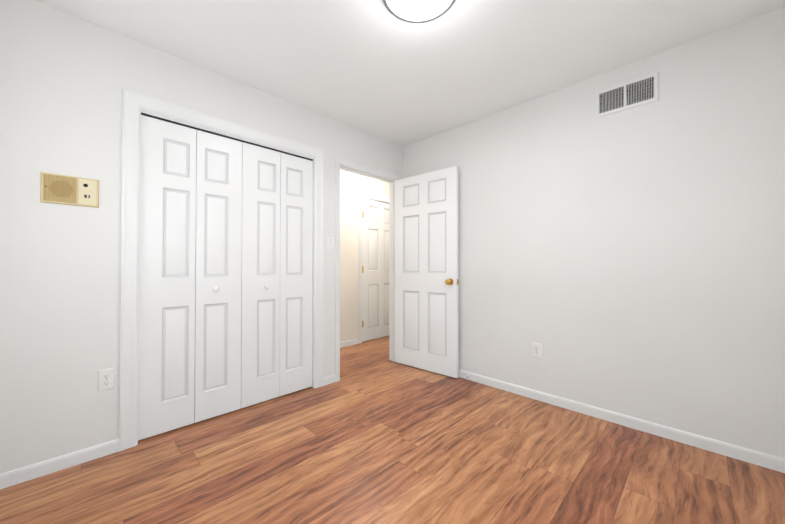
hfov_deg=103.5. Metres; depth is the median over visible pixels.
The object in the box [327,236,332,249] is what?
light switch
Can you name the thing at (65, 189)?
speaker
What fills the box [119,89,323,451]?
door frame
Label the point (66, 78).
wall
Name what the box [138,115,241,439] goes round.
bifold closet door
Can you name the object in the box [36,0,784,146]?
ceiling
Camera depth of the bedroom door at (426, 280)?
3.17 m
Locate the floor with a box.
[0,336,784,523]
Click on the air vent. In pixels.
(640, 91)
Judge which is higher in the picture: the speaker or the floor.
the speaker
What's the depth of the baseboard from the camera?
1.81 m
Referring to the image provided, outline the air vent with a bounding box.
[595,71,658,118]
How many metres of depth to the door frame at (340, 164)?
3.50 m
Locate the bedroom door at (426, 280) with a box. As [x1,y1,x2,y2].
[395,166,458,377]
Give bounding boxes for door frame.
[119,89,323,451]
[335,157,400,381]
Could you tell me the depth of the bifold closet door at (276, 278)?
2.52 m
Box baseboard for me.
[0,338,784,489]
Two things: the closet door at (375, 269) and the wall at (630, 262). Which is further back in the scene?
the closet door at (375, 269)
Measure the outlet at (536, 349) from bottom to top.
0.118 m
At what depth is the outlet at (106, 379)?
1.77 m
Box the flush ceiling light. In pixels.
[383,0,455,22]
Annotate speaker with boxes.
[40,172,98,207]
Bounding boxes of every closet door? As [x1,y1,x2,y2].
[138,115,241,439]
[241,142,312,407]
[362,198,388,341]
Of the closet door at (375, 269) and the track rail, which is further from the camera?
the closet door at (375, 269)
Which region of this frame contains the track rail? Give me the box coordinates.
[141,113,312,160]
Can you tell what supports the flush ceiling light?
attached to the ceiling
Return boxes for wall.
[0,0,402,473]
[340,170,388,341]
[403,7,784,458]
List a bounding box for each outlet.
[98,368,114,390]
[532,342,540,357]
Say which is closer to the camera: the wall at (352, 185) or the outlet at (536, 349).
the outlet at (536, 349)
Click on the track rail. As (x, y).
(173, 122)

